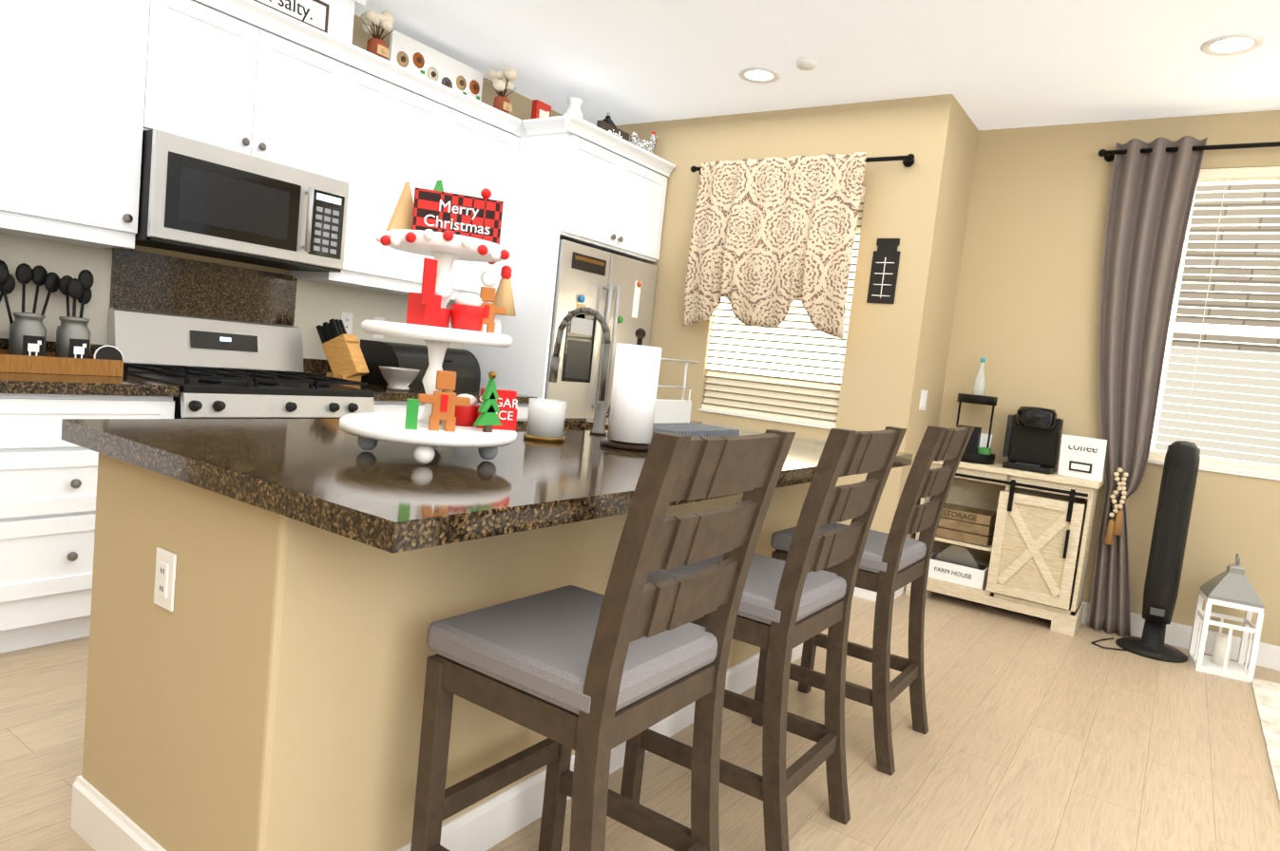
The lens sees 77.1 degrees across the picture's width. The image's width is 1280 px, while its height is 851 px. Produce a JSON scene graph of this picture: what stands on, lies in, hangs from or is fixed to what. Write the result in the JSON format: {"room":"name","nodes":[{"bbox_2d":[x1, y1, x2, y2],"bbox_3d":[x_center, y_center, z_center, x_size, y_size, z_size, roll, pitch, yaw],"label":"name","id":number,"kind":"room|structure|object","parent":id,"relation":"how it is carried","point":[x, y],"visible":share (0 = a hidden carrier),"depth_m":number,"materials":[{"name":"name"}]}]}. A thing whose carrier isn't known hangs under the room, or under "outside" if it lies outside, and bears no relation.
{"room":"kitchen","nodes":[
{"label":"kitchen","id":0,"kind":"room"},
{"bbox_2d":[101,14,563,275],"bbox_3d":[-2.422,-0.683,2.977,0.150,2.740,6.920,9,6,34],"label":"wall","id":1,"kind":"structure","parent":0,"point":[522,105],"depth_m":4.04,"materials":[{"name":"beige paint"}]},
{"bbox_2d":[0,0,174,254],"bbox_3d":[-2.127,-1.204,2.853,0.328,1.045,0.659,9,6,34],"label":"upper cabinet","id":2,"kind":"object","parent":1,"relation":"attached to","point":[91,91],"depth_m":2.83,"materials":[{"name":"white wood"}]},
{"bbox_2d":[0,338,331,376],"bbox_3d":[-1.815,-0.283,3.806,0.020,0.100,2.569,9,6,34],"label":"backsplash","id":3,"kind":"structure","parent":1,"relation":"attached to","point":[319,366],"depth_m":4.02,"materials":[{"name":"brown stone"}]},
{"bbox_2d":[167,0,281,160],"bbox_3d":[-1.817,-1.428,3.254,0.328,0.602,0.475,9,6,34],"label":"upper cabinet","id":4,"kind":"object","parent":1,"relation":"attached to","point":[224,52],"depth_m":3.21,"materials":[{"name":"white wood"}]},
{"bbox_2d":[134,129,349,272],"bbox_3d":[-1.713,-0.917,3.404,0.460,0.403,0.822,9,6,34],"label":"over-the-range microwave","id":5,"kind":"object","parent":4,"relation":"attached to","point":[199,198],"visible":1,"depth_m":3.23,"materials":[{"name":"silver metal"}]},
{"bbox_2d":[253,0,329,33],"bbox_3d":[-1.533,-1.767,3.259,0.020,0.125,0.594,9,6,34],"label":"sign","id":6,"kind":"object","parent":4,"relation":"on","point":[318,12],"visible":0.68,"depth_m":3.43,"materials":[{"name":"white wood"}]},
{"bbox_2d":[268,0,312,20],"bbox_3d":[-1.528,-1.755,3.256,0.002,0.080,0.446,9,6,34],"label":"lettering","id":7,"kind":"object","parent":6,"relation":"attached to","point":[298,6],"visible":1,"depth_m":3.37,"materials":[{"name":"black paint"}]},
{"bbox_2d":[258,0,361,53],"bbox_3d":[-1.671,-1.833,3.389,0.308,0.361,0.850,9,6,34],"label":"box","id":8,"kind":"object","parent":4,"relation":"on","point":[341,12],"depth_m":3.55,"materials":[{"name":"white"}]},
{"bbox_2d":[269,30,353,180],"bbox_3d":[-1.620,-1.393,3.551,0.328,0.527,0.474,9,6,34],"label":"upper cabinet","id":9,"kind":"object","parent":1,"relation":"attached to","point":[312,89],"depth_m":3.52,"materials":[{"name":"white wood"}]},
{"bbox_2d":[273,38,459,296],"bbox_3d":[-1.345,-1.215,3.997,0.328,1.045,0.688,9,6,34],"label":"upper cabinet","id":10,"kind":"object","parent":1,"relation":"attached to","point":[401,127],"depth_m":3.88,"materials":[{"name":"white wood"}]},
{"bbox_2d":[360,10,396,58],"bbox_3d":[-1.252,-1.852,3.820,0.166,0.263,0.160,9,6,34],"label":"flowers","id":11,"kind":"object","parent":10,"relation":"on","point":[373,23],"visible":0.94,"depth_m":3.79,"materials":[{"name":"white plant"}]},
{"bbox_2d":[388,29,483,101],"bbox_3d":[-1.066,-1.854,4.254,0.028,0.235,0.620,9,6,34],"label":"sign panel","id":12,"kind":"object","parent":10,"relation":"on","point":[411,54],"visible":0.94,"depth_m":4.22,"materials":[{"name":"white wood"}]},
{"bbox_2d":[402,92,524,304],"bbox_3d":[-1.040,-1.220,4.443,0.328,1.045,0.629,9,6,34],"label":"upper cabinet","id":13,"kind":"object","parent":1,"relation":"attached to","point":[487,143],"depth_m":4.40,"materials":[{"name":"white wood"}]},
{"bbox_2d":[486,67,516,114],"bbox_3d":[-0.762,-1.856,4.494,0.187,0.263,0.169,9,6,34],"label":"flowers","id":14,"kind":"object","parent":13,"relation":"on","point":[501,102],"visible":1,"depth_m":4.46,"materials":[{"name":"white plant"}]},
{"bbox_2d":[513,114,634,254],"bbox_3d":[-0.526,-1.411,4.819,0.697,0.620,0.535,9,6,34],"label":"upper cabinet","id":15,"kind":"object","parent":1,"relation":"attached to","point":[575,184],"depth_m":4.53,"materials":[{"name":"white wood"}]},
{"bbox_2d":[531,99,551,118],"bbox_3d":[-0.573,-1.792,4.657,0.045,0.150,0.120,9,6,34],"label":"block","id":16,"kind":"object","parent":15,"relation":"on","point":[540,109],"visible":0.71,"depth_m":4.62,"materials":[{"name":"red wood"}]},
{"bbox_2d":[564,96,582,118],"bbox_3d":[-0.393,-1.813,4.739,0.111,0.215,0.160,9,6,34],"label":"milk can","id":17,"kind":"object","parent":15,"relation":"on","point":[574,105],"visible":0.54,"depth_m":4.70,"materials":[{"name":"white"}]},
{"bbox_2d":[602,112,616,127],"bbox_3d":[-0.205,-1.819,4.962,0.089,0.230,0.089,9,6,34],"label":"decorative lantern","id":18,"kind":"object","parent":15,"relation":"on","point":[608,120],"visible":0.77,"depth_m":4.94,"materials":[{"name":"black metal"}]},
{"bbox_2d":[596,119,629,141],"bbox_3d":[-0.161,-1.724,4.763,0.030,0.085,0.280,9,6,34],"label":"sign","id":19,"kind":"object","parent":15,"relation":"on","point":[603,125],"visible":0.43,"depth_m":4.73,"materials":[{"name":"brown wood"}]},
{"bbox_2d":[340,311,353,334],"bbox_3d":[-1.522,-0.530,4.168,0.010,0.115,0.072,9,6,34],"label":"outlet","id":20,"kind":"object","parent":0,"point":[346,318],"visible":0.69,"depth_m":4.17,"materials":[{"name":"white plastic"}]},
{"bbox_2d":[371,316,384,339],"bbox_3d":[-1.410,-0.526,4.333,0.010,0.115,0.072,9,6,34],"label":"outlet","id":21,"kind":"object","parent":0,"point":[378,336],"visible":0.29,"depth_m":4.33,"materials":[{"name":"white plastic"}]},
{"bbox_2d":[0,592,1279,850],"bbox_3d":[0.518,1.182,1.287,7.350,0.060,7.720,9,6,34],"label":"floor","id":22,"kind":"structure","parent":0,"point":[1040,735],"depth_m":2.60,"materials":[{"name":"brown wood"}]},
{"bbox_2d":[0,395,174,653],"bbox_3d":[-2.172,0.290,2.883,0.618,0.880,0.632,9,6,34],"label":"base cabinet","id":23,"kind":"object","parent":22,"relation":"on","point":[48,483],"depth_m":2.67,"materials":[{"name":"white wood"}]},
{"bbox_2d":[0,372,180,399],"bbox_3d":[-2.112,-0.164,2.838,0.646,0.040,0.632,9,6,34],"label":"countertop","id":24,"kind":"structure","parent":23,"relation":"on","point":[10,383],"depth_m":2.71,"materials":[{"name":"brown stone"}]},
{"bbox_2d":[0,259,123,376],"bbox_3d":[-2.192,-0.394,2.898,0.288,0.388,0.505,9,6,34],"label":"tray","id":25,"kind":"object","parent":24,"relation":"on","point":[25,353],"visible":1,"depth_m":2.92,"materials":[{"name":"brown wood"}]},
{"bbox_2d":[107,307,374,419],"bbox_3d":[-1.692,0.146,3.442,0.687,1.175,0.824,9,6,34],"label":"range","id":26,"kind":"object","parent":22,"relation":"on","point":[212,368],"visible":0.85,"depth_m":3.37,"materials":[{"name":"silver metal"}]},
{"bbox_2d":[374,402,425,414],"bbox_3d":[-1.350,0.278,4.085,0.618,0.880,0.609,9,6,34],"label":"base cabinet","id":27,"kind":"object","parent":22,"relation":"on","point":[383,408],"depth_m":3.75,"materials":[{"name":"white"}]},
{"bbox_2d":[339,382,539,402],"bbox_3d":[-1.151,-0.179,4.243,0.646,0.040,1.101,9,6,34],"label":"countertop","id":28,"kind":"structure","parent":27,"relation":"on","point":[382,394],"depth_m":3.81,"materials":[{"name":"brown stone"}]},
{"bbox_2d":[315,318,369,385],"bbox_3d":[-1.427,-0.354,3.871,0.257,0.308,0.168,9,6,34],"label":"knife block","id":29,"kind":"object","parent":28,"relation":"on","point":[344,354],"visible":1,"depth_m":3.83,"materials":[{"name":"brown wood"}]},
{"bbox_2d":[379,365,420,391],"bbox_3d":[-1.169,-0.226,3.893,0.196,0.105,0.196,9,6,34],"label":"steel bowl","id":30,"kind":"object","parent":28,"relation":"on","point":[395,378],"visible":1,"depth_m":3.84,"materials":[{"name":"silver metal"}]},
{"bbox_2d":[359,339,480,391],"bbox_3d":[-1.177,-0.321,4.333,0.330,0.220,0.560,9,6,34],"label":"bread box","id":31,"kind":"object","parent":28,"relation":"on","point":[464,365],"visible":0.54,"depth_m":4.15,"materials":[{"name":"black metal"}]},
{"bbox_2d":[70,456,810,850],"bbox_3d":[-0.257,0.513,2.616,0.756,0.885,2.482,9,6,34],"label":"kitchen island","id":32,"kind":"object","parent":22,"relation":"on","point":[259,686],"depth_m":1.60,"materials":[{"name":"beige paint"}]},
{"bbox_2d":[153,547,176,611],"bbox_3d":[-0.944,0.305,1.593,0.072,0.115,0.010,9,6,34],"label":"outlet","id":33,"kind":"object","parent":32,"relation":"attached to","point":[164,579],"visible":1,"depth_m":1.58,"materials":[{"name":"white plastic"}]},
{"bbox_2d":[61,418,912,554],"bbox_3d":[-0.084,0.072,2.493,1.120,0.045,2.550,9,6,34],"label":"island countertop","id":34,"kind":"structure","parent":32,"relation":"on","point":[313,473],"depth_m":1.54,"materials":[{"name":"brown stone"}]},
{"bbox_2d":[339,179,517,464],"bbox_3d":[-0.439,-0.234,1.757,0.380,0.607,0.380,9,6,34],"label":"tiered tray","id":35,"kind":"object","parent":34,"relation":"on","point":[448,417],"visible":1,"depth_m":1.69,"materials":[{"name":"white wood"}]},
{"bbox_2d":[424,199,489,234],"bbox_3d":[-0.387,-0.446,1.712,0.137,0.058,0.002,5,5,-17],"label":"lettering","id":36,"kind":"object","parent":35,"relation":"attached to","point":[452,209],"visible":1,"depth_m":1.71,"materials":[{"name":"white paint"}]},
{"bbox_2d":[478,396,518,420],"bbox_3d":[-0.313,-0.038,1.779,0.088,0.048,0.002,5,5,-18],"label":"lettering","id":37,"kind":"object","parent":35,"relation":"attached to","point":[513,403],"visible":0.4,"depth_m":1.78,"materials":[{"name":"white"}]},
{"bbox_2d":[523,398,566,442],"bbox_3d":[-0.274,-0.017,2.337,0.120,0.115,0.120,9,6,34],"label":"candle jar","id":38,"kind":"object","parent":34,"relation":"on","point":[544,422],"visible":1,"depth_m":2.29,"materials":[{"name":"white glass"}]},
{"bbox_2d":[548,306,611,435],"bbox_3d":[-0.190,-0.191,2.728,0.262,0.414,0.098,9,6,34],"label":"faucet","id":39,"kind":"object","parent":34,"relation":"on","point":[600,417],"visible":0.96,"depth_m":2.65,"materials":[{"name":"silver metal"}]},
{"bbox_2d":[599,328,661,452],"bbox_3d":[-0.015,-0.110,2.354,0.170,0.351,0.170,9,6,34],"label":"paper towel holder","id":40,"kind":"object","parent":34,"relation":"on","point":[634,396],"visible":0.98,"depth_m":2.30,"materials":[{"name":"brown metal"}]},
{"bbox_2d":[651,358,740,438],"bbox_3d":[0.172,-0.098,2.917,0.280,0.274,0.500,9,6,34],"label":"dish rack","id":41,"kind":"object","parent":34,"relation":"on","point":[672,416],"visible":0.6,"depth_m":2.99,"materials":[{"name":"grey plastic"}]},
{"bbox_2d":[476,402,532,419],"bbox_3d":[-1.073,0.273,4.491,0.618,0.880,0.612,9,6,34],"label":"base cabinet","id":42,"kind":"object","parent":22,"relation":"on","point":[522,413],"depth_m":4.47,"materials":[{"name":"white"}]},
{"bbox_2d":[544,239,657,418],"bbox_3d":[-0.496,-0.180,5.076,0.733,1.805,0.956,9,6,34],"label":"refrigerator","id":43,"kind":"object","parent":22,"relation":"on","point":[616,292],"visible":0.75,"depth_m":4.75,"materials":[{"name":"grey metal"}]},
{"bbox_2d":[410,429,795,850],"bbox_3d":[-0.087,0.519,1.549,0.509,1.085,0.430,9,6,34],"label":"stool","id":44,"kind":"object","parent":22,"relation":"on","point":[592,679],"visible":1,"depth_m":1.44,"materials":[{"name":"brown wood"}]},
{"bbox_2d":[620,426,907,850],"bbox_3d":[0.317,0.514,2.121,0.509,1.085,0.430,9,6,34],"label":"stool","id":45,"kind":"object","parent":22,"relation":"on","point":[799,596],"visible":0.62,"depth_m":1.96,"materials":[{"name":"brown wood"}]},
{"bbox_2d":[751,424,974,776],"bbox_3d":[0.754,0.509,2.743,0.509,1.085,0.430,9,6,34],"label":"stool","id":46,"kind":"object","parent":22,"relation":"on","point":[893,561],"visible":0.81,"depth_m":2.58,"materials":[{"name":"brown wood"}]},
{"bbox_2d":[905,460,1104,636],"bbox_3d":[2.020,0.636,4.503,0.890,0.810,0.367,9,6,34],"label":"base cabinet","id":47,"kind":"object","parent":22,"relation":"on","point":[1035,554],"visible":0.77,"depth_m":4.30,"materials":[{"name":"white wood"}]},
{"bbox_2d":[927,543,989,590],"bbox_3d":[1.841,0.780,4.634,0.330,0.213,0.255,9,6,34],"label":"box","id":48,"kind":"object","parent":47,"relation":"in","point":[952,559],"visible":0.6,"depth_m":4.55,"materials":[{"name":"white"}]},
{"bbox_2d":[934,567,972,579],"bbox_3d":[1.764,0.831,4.531,0.201,0.024,0.002,9,6,34],"label":"sign","id":49,"kind":"object","parent":48,"relation":"attached to","point":[953,573],"visible":1,"depth_m":4.53,"materials":[{"name":"black paint"}]},
{"bbox_2d":[935,502,996,546],"bbox_3d":[1.862,0.562,4.620,0.320,0.166,0.250,9,6,34],"label":"crate","id":50,"kind":"object","parent":47,"relation":"in","point":[980,531],"visible":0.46,"depth_m":4.52,"materials":[{"name":"brown wood"}]},
{"bbox_2d":[942,510,976,521],"bbox_3d":[1.797,0.505,4.511,0.182,0.029,0.002,9,6,34],"label":"sign","id":51,"kind":"object","parent":50,"relation":"attached to","point":[960,515],"visible":1,"depth_m":4.51,"materials":[{"name":"black paint"}]},
{"bbox_2d":[955,357,997,464],"bbox_3d":[1.925,-0.092,4.601,0.270,0.595,0.270,9,6,34],"label":"tray","id":52,"kind":"object","parent":47,"relation":"on","point":[977,449],"visible":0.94,"depth_m":4.55,"materials":[{"name":"black metal"}]},
{"bbox_2d":[1002,406,1063,474],"bbox_3d":[2.157,0.070,4.435,0.270,0.350,0.235,9,6,34],"label":"coffee maker","id":53,"kind":"object","parent":47,"relation":"on","point":[1032,439],"visible":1,"depth_m":4.40,"materials":[{"name":"black plastic"}]},
{"bbox_2d":[1057,434,1107,481],"bbox_3d":[2.338,0.170,4.249,0.038,0.220,0.215,2,7,-44],"label":"coffee sign","id":54,"kind":"object","parent":47,"relation":"on","point":[1085,464],"visible":1,"depth_m":4.24,"materials":[{"name":"white"}]},
{"bbox_2d":[1068,445,1097,453],"bbox_3d":[2.335,0.113,4.234,0.002,0.042,0.142,2,7,-44],"label":"coffee sign","id":55,"kind":"object","parent":54,"relation":"attached to","point":[1087,448],"visible":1,"depth_m":4.23,"materials":[{"name":"black"}]},
{"bbox_2d":[853,585,1279,670],"bbox_3d":[2.802,1.126,3.815,6.450,0.117,0.665,9,6,34],"label":"baseboard","id":56,"kind":"structure","parent":22,"relation":"on","point":[1177,635],"depth_m":4.18,"materials":[{"name":"white wood"}]},
{"bbox_2d":[1090,637,1127,651],"bbox_3d":[2.403,1.113,4.104,0.158,0.008,0.247,9,6,34],"label":"power cable","id":57,"kind":"object","parent":22,"relation":"on","point":[1094,642],"visible":0.98,"depth_m":4.04,"materials":[{"name":"black plastic"}]},
{"bbox_2d":[1115,440,1200,663],"bbox_3d":[2.642,0.609,4.021,0.310,1.075,0.310,9,6,34],"label":"tower fan","id":58,"kind":"object","parent":22,"relation":"on","point":[1172,521],"visible":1,"depth_m":3.97,"materials":[{"name":"black plastic"}]},
{"bbox_2d":[1187,554,1264,683],"bbox_3d":[2.822,0.894,3.852,0.222,0.575,0.222,8,5,26],"label":"lantern","id":59,"kind":"object","parent":22,"relation":"on","point":[1231,586],"visible":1,"depth_m":3.81,"materials":[{"name":"white"}]},
{"bbox_2d":[1250,677,1279,806],"bbox_3d":[2.926,1.373,1.629,2.540,0.012,3.500,9,6,34],"label":"rug","id":60,"kind":"object","parent":22,"relation":"on","point":[1267,696],"depth_m":3.27,"materials":[{"name":"fabric"}]},
{"bbox_2d":[615,94,958,534],"bbox_3d":[0.540,-0.540,5.053,2.420,2.740,0.150,9,6,34],"label":"wall","id":61,"kind":"structure","parent":0,"point":[884,359],"depth_m":4.48,"materials":[{"name":"beige paint"}]},
{"bbox_2d":[535,145,672,262],"bbox_3d":[-0.286,-1.415,5.170,0.697,0.620,0.555,9,6,34],"label":"upper cabinet","id":62,"kind":"object","parent":61,"relation":"attached to","point":[650,174],"depth_m":5.03,"materials":[{"name":"white wood"}]},
{"bbox_2d":[630,131,658,153],"bbox_3d":[0.025,-1.786,5.094,0.219,0.191,0.099,3,6,-36],"label":"hen","id":63,"kind":"object","parent":62,"relation":"on","point":[649,145],"visible":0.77,"depth_m":5.05,"materials":[{"name":"white ceramic"}]},
{"bbox_2d":[698,406,835,429],"bbox_3d":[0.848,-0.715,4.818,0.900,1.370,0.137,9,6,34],"label":"window sill","id":64,"kind":"structure","parent":61,"relation":"in","point":[770,419],"depth_m":4.81,"materials":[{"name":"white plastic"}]},
{"bbox_2d":[701,186,865,427],"bbox_3d":[0.840,-0.721,4.804,0.892,1.354,0.060,9,6,34],"label":"window blinds","id":65,"kind":"object","parent":61,"relation":"attached to","point":[790,367],"visible":0.42,"depth_m":4.80,"materials":[{"name":"beige"}]},
{"bbox_2d":[683,152,914,339],"bbox_3d":[0.822,-1.037,4.648,1.381,1.010,0.188,9,6,34],"label":"window valance","id":66,"kind":"object","parent":61,"relation":"attached to","point":[772,239],"visible":1,"depth_m":4.65,"materials":[{"name":"beige fabric"}]},
{"bbox_2d":[866,238,900,304],"bbox_3d":[1.339,-0.848,4.404,0.150,0.355,0.010,9,6,34],"label":"sign","id":67,"kind":"object","parent":61,"relation":"attached to","point":[884,272],"visible":1,"depth_m":4.40,"materials":[{"name":"black wood"}]},
{"bbox_2d":[354,0,1279,130],"bbox_3d":[0.814,-1.603,1.056,7.350,0.080,7.720,9,6,34],"label":"ceiling","id":68,"kind":"structure","parent":0,"point":[988,65],"depth_m":3.84,"materials":[{"name":"white paint"}]},
{"bbox_2d":[738,67,780,83],"bbox_3d":[0.626,-1.839,4.223,0.216,0.010,0.216,9,6,34],"label":"recessed light","id":69,"kind":"object","parent":68,"relation":"in","point":[759,75],"visible":0.98,"depth_m":4.22,"materials":[{"name":"white plastic"}]},
{"bbox_2d":[796,57,817,70],"bbox_3d":[0.822,-1.786,3.969,0.100,0.032,0.100,9,6,34],"label":"smoke detector","id":70,"kind":"object","parent":68,"relation":"attached to","point":[806,63],"visible":1,"depth_m":3.94,"materials":[{"name":"white plastic"}]},
{"bbox_2d":[1200,33,1264,56],"bbox_3d":[2.446,-1.571,3.321,0.216,0.010,0.216,9,6,34],"label":"recessed light","id":71,"kind":"object","parent":68,"relation":"in","point":[1231,45],"visible":0.96,"depth_m":3.31,"materials":[{"name":"white plastic"}]},
{"bbox_2d":[906,103,978,539],"bbox_3d":[1.653,-0.392,4.687,0.150,2.740,0.500,9,6,34],"label":"wall","id":72,"kind":"structure","parent":0,"point":[952,237],"depth_m":4.59,"materials":[{"name":"beige paint"}]},
{"bbox_2d":[918,389,928,410],"bbox_3d":[1.597,-0.142,4.521,0.009,0.115,0.120,9,6,34],"label":"switch plate","id":73,"kind":"object","parent":72,"relation":"attached to","point":[923,400],"visible":1,"depth_m":4.50,"materials":[{"name":"white plastic"}]},
{"bbox_2d":[938,110,1279,646],"bbox_3d":[3.793,-0.076,3.620,4.930,2.740,0.150,9,6,34],"label":"wall","id":74,"kind":"structure","parent":0,"point":[1025,324],"depth_m":4.48,"materials":[{"name":"beige paint"}]},
{"bbox_2d":[1087,135,1279,636],"bbox_3d":[3.372,-0.060,3.705,2.551,2.596,0.182,9,6,34],"label":"curtain","id":75,"kind":"object","parent":74,"relation":"attached to","point":[1153,186],"visible":1,"depth_m":4.23,"materials":[{"name":"grey fabric"}]},
{"bbox_2d":[1146,178,1279,480],"bbox_3d":[3.408,-0.470,3.857,1.530,1.540,0.137,9,6,34],"label":"living room window","id":76,"kind":"structure","parent":74,"relation":"in","point":[1227,330],"depth_m":4.19,"materials":[{"name":"white plastic"}]},
{"bbox_2d":[1147,166,1279,477],"bbox_3d":[3.400,-0.475,3.843,1.522,1.524,0.060,9,6,34],"label":"window blinds","id":77,"kind":"object","parent":76,"relation":"attached to","point":[1242,174],"visible":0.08,"depth_m":4.09,"materials":[{"name":"beige plastic"}]},
{"label":"outside","id":78,"kind":"structure","parent":0,"visible":0},
{"bbox_2d":[1154,183,1279,467],"bbox_3d":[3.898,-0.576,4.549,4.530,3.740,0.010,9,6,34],"label":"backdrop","id":79,"kind":"structure","parent":78,"point":[1269,383],"depth_m":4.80,"materials":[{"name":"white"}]}
]}

